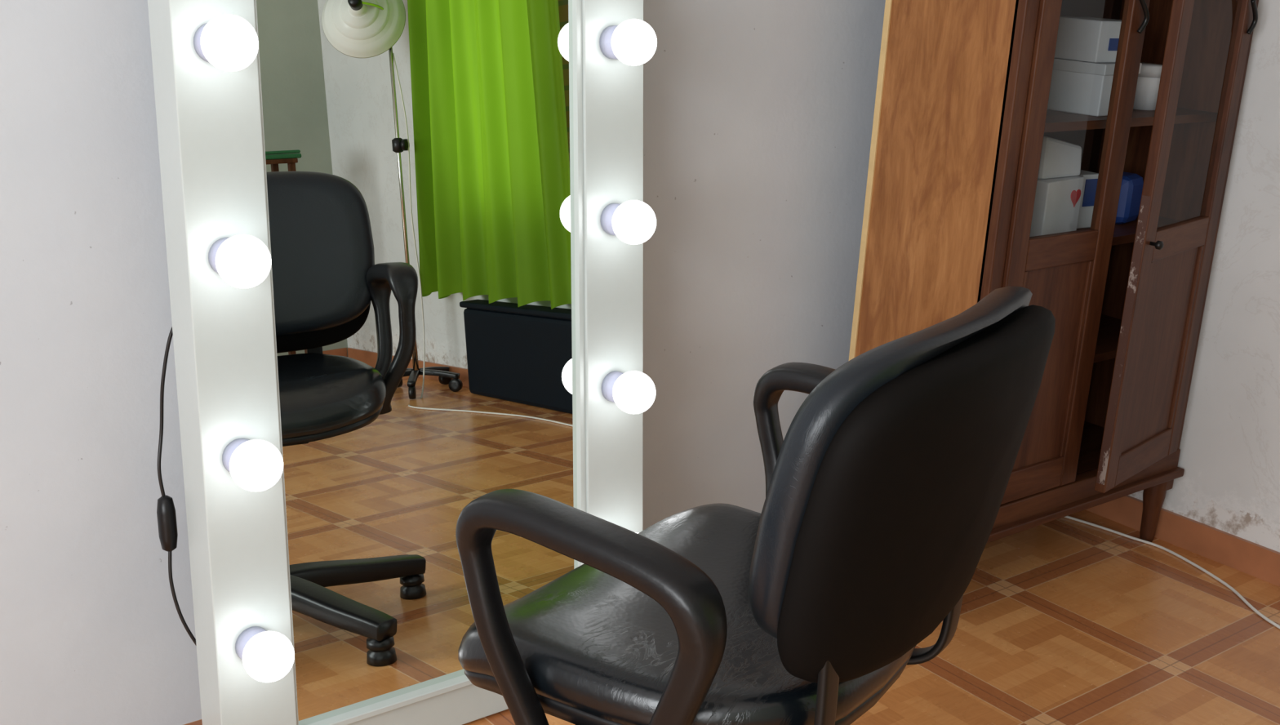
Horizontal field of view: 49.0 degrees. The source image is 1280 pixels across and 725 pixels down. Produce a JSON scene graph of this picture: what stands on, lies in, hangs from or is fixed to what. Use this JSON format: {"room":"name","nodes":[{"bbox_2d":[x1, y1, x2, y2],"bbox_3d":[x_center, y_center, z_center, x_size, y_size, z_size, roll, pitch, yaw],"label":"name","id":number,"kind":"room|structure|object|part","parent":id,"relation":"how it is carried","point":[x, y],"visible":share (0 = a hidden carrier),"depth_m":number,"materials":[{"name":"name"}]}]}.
{"room":"backstage room","nodes":[
{"label":"backstage room","id":0,"kind":"room"},
{"bbox_2d":[0,0,885,724],"bbox_3d":[-0.941,-0.594,1.947,5.250,2.600,0.100,-10,21,-37],"label":"wall","id":1,"kind":"structure","parent":0,"point":[758,114],"depth_m":2.31,"materials":[{"name":"white paint"}]},
{"bbox_2d":[183,509,1279,724],"bbox_3d":[0.387,1.287,0.662,5.250,0.100,4.630,-10,21,-37],"label":"floor","id":2,"kind":"structure","parent":0,"point":[1063,620],"depth_m":2.91,"materials":[{"name":"tile"}]},
{"bbox_2d":[147,0,657,724],"bbox_3d":[-0.334,-0.226,2.251,0.863,1.792,0.316,-10,21,-37],"label":"vanity mirror","id":3,"kind":"object","parent":2,"relation":"on","point":[405,239],"visible":0.88,"depth_m":2.26,"materials":[{"name":"white mirror"}]},
{"bbox_3d":[-0.717,0.066,2.168,0.067,0.298,0.022,-10,21,-37],"label":"cord","id":4,"kind":"part","parent":3,"relation":"part of","materials":[{"name":"black rubber"}]},
{"bbox_2d":[156,494,177,551],"bbox_3d":[-0.738,0.252,2.194,0.028,0.090,0.033,-10,21,-37],"label":"switch","id":5,"kind":"object","parent":3,"relation":"attached to","point":[166,510],"depth_m":2.18,"materials":[{"name":"black plastic"}]},
{"bbox_3d":[-0.712,0.386,2.224,0.065,0.197,0.018,2,17,-4],"label":"cord","id":6,"kind":"part","parent":3,"relation":"part of","materials":[{"name":"black rubber"}]},
{"bbox_3d":[-0.591,-0.446,1.964,0.056,0.057,0.038,-10,21,-37],"label":"bulb","id":7,"kind":"part","parent":3,"relation":"part of","materials":[{"name":"plastic"}]},
{"bbox_3d":[-0.591,-0.150,2.032,0.056,0.057,0.038,-10,21,-37],"label":"bulb","id":8,"kind":"part","parent":3,"relation":"part of","materials":[{"name":"plastic"}]},
{"bbox_3d":[-0.625,-0.189,2.073,0.124,1.792,0.240,-10,21,-37],"label":"post","id":9,"kind":"part","parent":3,"relation":"part of","materials":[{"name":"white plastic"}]},
{"bbox_3d":[-0.563,-0.438,1.929,0.077,0.077,0.073,-10,21,-37],"label":"bulb","id":10,"kind":"part","parent":3,"relation":"part of","materials":[{"name":"white glass"}]},
{"bbox_3d":[-0.591,0.145,2.100,0.056,0.057,0.038,-10,21,-37],"label":"bulb","id":11,"kind":"part","parent":3,"relation":"part of","materials":[{"name":"glass"}]},
{"bbox_3d":[-0.563,-0.143,1.997,0.077,0.077,0.073,-10,21,-37],"label":"bulb","id":12,"kind":"part","parent":3,"relation":"part of","materials":[{"name":"white glass"}]},
{"bbox_3d":[-0.591,0.440,2.168,0.056,0.057,0.038,-10,21,-37],"label":"bulb","id":13,"kind":"part","parent":3,"relation":"part of","materials":[{"name":"glass"}]},
{"bbox_3d":[-0.563,0.152,2.065,0.077,0.077,0.073,-10,21,-37],"label":"bulb","id":14,"kind":"part","parent":3,"relation":"part of","materials":[{"name":"white glass"}]},
{"bbox_3d":[-0.563,0.447,2.133,0.077,0.077,0.073,-10,21,-37],"label":"bulb","id":15,"kind":"part","parent":3,"relation":"part of","materials":[{"name":"white glass"}]},
{"bbox_3d":[-0.333,0.558,2.450,0.582,0.014,0.042,-10,21,-37],"label":"rail trim","id":16,"kind":"part","parent":3,"relation":"part of","materials":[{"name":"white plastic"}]},
{"bbox_3d":[-0.338,-0.214,2.275,0.576,1.588,0.149,-10,21,-37],"label":"glass","id":17,"kind":"part","parent":3,"relation":"part of","materials":[{"name":"mirror"}]},
{"bbox_3d":[-0.351,0.596,2.482,0.582,0.084,0.083,-10,21,-37],"label":"rail","id":18,"kind":"part","parent":3,"relation":"part of","materials":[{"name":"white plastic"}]},
{"bbox_3d":[-0.037,-0.544,2.392,0.056,0.057,0.038,-10,21,-37],"label":"bulb","id":19,"kind":"part","parent":3,"relation":"part of","materials":[{"name":"plastic"}]},
{"bbox_3d":[-0.037,-0.249,2.460,0.056,0.057,0.038,-10,21,-37],"label":"bulb","id":20,"kind":"part","parent":3,"relation":"part of","materials":[{"name":"plastic"}]},
{"bbox_3d":[-0.070,-0.287,2.502,0.128,1.792,0.240,-10,21,-37],"label":"post","id":21,"kind":"part","parent":3,"relation":"part of","materials":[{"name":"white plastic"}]},
{"bbox_3d":[-0.037,0.046,2.528,0.056,0.057,0.038,-10,21,-37],"label":"bulb","id":22,"kind":"part","parent":3,"relation":"part of","materials":[{"name":"plastic"}]},
{"bbox_3d":[-0.009,0.054,2.494,0.077,0.077,0.073,-10,21,-37],"label":"bulb","id":23,"kind":"part","parent":3,"relation":"part of","materials":[{"name":"white glass"}]},
{"bbox_3d":[-0.009,-0.241,2.425,0.077,0.077,0.073,-10,21,-37],"label":"bulb","id":24,"kind":"part","parent":3,"relation":"part of","materials":[{"name":"white glass"}]},
{"bbox_3d":[-0.009,-0.537,2.357,0.077,0.077,0.073,-10,21,-37],"label":"bulb","id":25,"kind":"part","parent":3,"relation":"part of","materials":[{"name":"white glass"}]},
{"bbox_2d":[455,285,1055,724],"bbox_3d":[0.142,0.372,1.771,0.702,0.976,0.724,14,20,32],"label":"armchair","id":26,"kind":"object","parent":2,"relation":"on","point":[886,487],"visible":1,"depth_m":1.49,"materials":[{"name":"black leather"}]},
{"bbox_3d":[-0.058,0.314,1.492,0.332,0.324,0.073,14,20,32],"label":"armrest","id":27,"kind":"part","parent":26,"relation":"part of","materials":[{"name":"black plastic"}]},
{"bbox_2d":[457,502,915,724],"bbox_3d":[0.089,0.333,1.779,0.484,0.110,0.552,14,20,32],"label":"seat cushion","id":28,"kind":"object","parent":26,"relation":"on","point":[594,648],"depth_m":1.62,"materials":[{"name":"black leather"}]},
{"bbox_3d":[0.292,0.182,1.991,0.332,0.324,0.100,14,20,32],"label":"armrest","id":29,"kind":"part","parent":26,"relation":"part of","materials":[{"name":"black plastic"}]},
{"bbox_2d":[747,285,1032,638],"bbox_3d":[0.320,0.109,1.617,0.145,0.364,0.576,14,20,32],"label":"backrest cushion","id":30,"kind":"object","parent":26,"relation":"on","point":[868,526],"depth_m":1.42,"materials":[{"name":"black leather"}]},
{"bbox_2d":[848,0,1258,543],"bbox_3d":[0.934,-0.406,3.012,0.845,1.830,0.449,-10,21,-37],"label":"wooden display cabinet","id":31,"kind":"object","parent":2,"relation":"on","point":[962,117],"visible":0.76,"depth_m":2.92,"materials":[{"name":"brown wood"}]},
{"bbox_3d":[0.493,-0.461,2.917,0.024,1.660,0.015,-10,21,-37],"label":"panel trim","id":32,"kind":"part","parent":31,"relation":"part of","materials":[{"name":"brown wood"}]},
{"bbox_3d":[0.591,-0.420,2.803,0.018,1.660,0.320,-10,21,-37],"label":"panel","id":33,"kind":"part","parent":31,"relation":"part of","materials":[{"name":"brown wood"}]},
{"bbox_3d":[0.835,0.010,2.924,0.235,0.435,0.008,-10,21,-37],"label":"door panel","id":34,"kind":"part","parent":31,"relation":"part of","materials":[{"name":"brown wood"}]},
{"bbox_2d":[1029,175,1084,236],"bbox_3d":[0.847,-0.338,3.004,0.132,0.125,0.150,19,23,42],"label":"gift box","id":35,"kind":"object","parent":31,"relation":"on","point":[1057,201],"visible":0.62,"depth_m":2.94,"materials":[{"name":"white cardboard"}]},
{"bbox_2d":[1037,135,1081,179],"bbox_3d":[0.868,-0.442,2.986,0.154,0.083,0.095,-10,21,-37],"label":"storage box","id":36,"kind":"object","parent":35,"relation":"on","point":[1059,158],"visible":0.73,"depth_m":2.95,"materials":[{"name":"white cardboard"}]},
{"bbox_2d":[1071,189,1080,207],"bbox_3d":[0.925,-0.349,2.986,0.002,0.038,0.042,19,23,41],"label":"print","id":37,"kind":"object","parent":35,"relation":"attached to","point":[1075,193],"depth_m":2.99},
{"bbox_3d":[0.839,0.011,2.920,0.235,0.435,0.010,-10,21,-37],"label":"door panel mould","id":38,"kind":"part","parent":31,"relation":"part of","materials":[{"name":"brown wood"}]},
{"bbox_3d":[0.860,-0.425,2.792,0.345,1.485,0.024,-10,21,-37],"label":"door frame","id":39,"kind":"part","parent":31,"relation":"part of","materials":[{"name":"brown wood"}]},
{"bbox_3d":[0.810,-0.540,3.151,0.782,1.610,0.010,-10,21,-37],"label":"panel","id":40,"kind":"part","parent":31,"relation":"part of","materials":[{"name":"clear glass"}]},
{"bbox_3d":[0.971,0.294,3.137,0.830,0.067,0.048,-10,21,-37],"label":"rail","id":41,"kind":"part","parent":31,"relation":"part of","materials":[{"name":"brown wood"}]},
{"bbox_2d":[1076,169,1098,228],"bbox_3d":[0.961,-0.367,3.130,0.060,0.120,0.102,-8,20,-32],"label":"carton","id":42,"kind":"object","parent":31,"relation":"on","point":[1090,182],"visible":0.21,"depth_m":3.09,"materials":[{"name":"white cardboard"}]},
{"bbox_2d":[1047,57,1142,116],"bbox_3d":[0.963,-0.596,3.025,0.156,0.108,0.156,-13,23,-43],"label":"storage box","id":43,"kind":"object","parent":31,"relation":"on","point":[1077,86],"visible":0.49,"depth_m":2.96,"materials":[{"name":"white cardboard"}]},
{"bbox_2d":[1054,16,1121,62],"bbox_3d":[0.965,-0.688,2.993,0.130,0.085,0.132,-9,21,-35],"label":"storage box","id":44,"kind":"object","parent":43,"relation":"on","point":[1088,39],"visible":0.59,"depth_m":2.94,"materials":[{"name":"white cardboard"}]},
{"bbox_3d":[0.965,-0.637,3.013,0.156,0.023,0.156,-13,23,-43],"label":"lid","id":45,"kind":"part","parent":43,"relation":"part of","materials":[{"name":"white cardboard"}]},
{"bbox_2d":[1115,171,1143,224],"bbox_3d":[1.082,-0.377,3.202,0.100,0.110,0.100,17,21,37],"label":"storage box","id":46,"kind":"object","parent":31,"relation":"in","point":[1131,187],"visible":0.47,"depth_m":3.15,"materials":[{"name":"plastic"}]},
{"bbox_2d":[1133,62,1162,110],"bbox_3d":[1.127,-0.621,3.154,0.084,0.098,0.084,-10,21,-37],"label":"canister","id":47,"kind":"object","parent":31,"relation":"on","point":[1148,78],"visible":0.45,"depth_m":3.12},
{"bbox_3d":[1.247,0.346,3.419,0.052,0.190,0.052,-10,21,-37],"label":"leg","id":48,"kind":"part","parent":31,"relation":"part of","materials":[{"name":"brown wood"}]},
{"bbox_3d":[1.064,-0.243,2.894,0.018,0.018,0.028,-10,21,-37],"label":"door knob","id":49,"kind":"part","parent":31,"relation":"part of","materials":[{"name":"black metal"}]},
{"bbox_3d":[1.148,-0.030,3.115,0.008,0.435,0.300,17,22,39],"label":"door panel","id":50,"kind":"part","parent":31,"relation":"part of","materials":[{"name":"brown wood"}]},
{"bbox_3d":[1.218,-0.532,3.288,0.020,1.660,0.320,-10,21,-37],"label":"panel","id":51,"kind":"part","parent":31,"relation":"part of","materials":[{"name":"brown wood"}]},
{"bbox_3d":[1.152,-0.029,3.112,0.010,0.435,0.300,17,22,39],"label":"door panel mould","id":52,"kind":"part","parent":31,"relation":"part of","materials":[{"name":"brown wood"}]},
{"bbox_3d":[1.173,-0.465,2.983,0.024,1.485,0.410,17,22,39],"label":"door frame","id":53,"kind":"part","parent":31,"relation":"part of","materials":[{"name":"brown wood"}]},
{"bbox_2d":[1063,515,1279,628],"bbox_3d":[1.581,0.642,2.821,0.162,0.007,1.981,-8,20,-33],"label":"power cable","id":54,"kind":"object","parent":2,"relation":"on","point":[1191,562],"visible":0.88,"depth_m":3.33,"materials":[{"name":"white plastic"}]},
{"bbox_2d":[1128,0,1279,552],"bbox_3d":[2.478,-0.361,1.830,0.100,2.600,4.430,-10,21,-37],"label":"wall","id":55,"kind":"structure","parent":0,"point":[1229,457],"depth_m":3.23,"materials":[{"name":"white paint"}]},
{"bbox_2d":[1085,494,1279,586],"bbox_3d":[2.365,0.853,2.162,0.012,0.075,4.390,-10,21,-37],"label":"baseboard","id":56,"kind":"structure","parent":55,"relation":"attached to","point":[1262,562],"depth_m":3.37,"materials":[{"name":"wood"}]}
]}

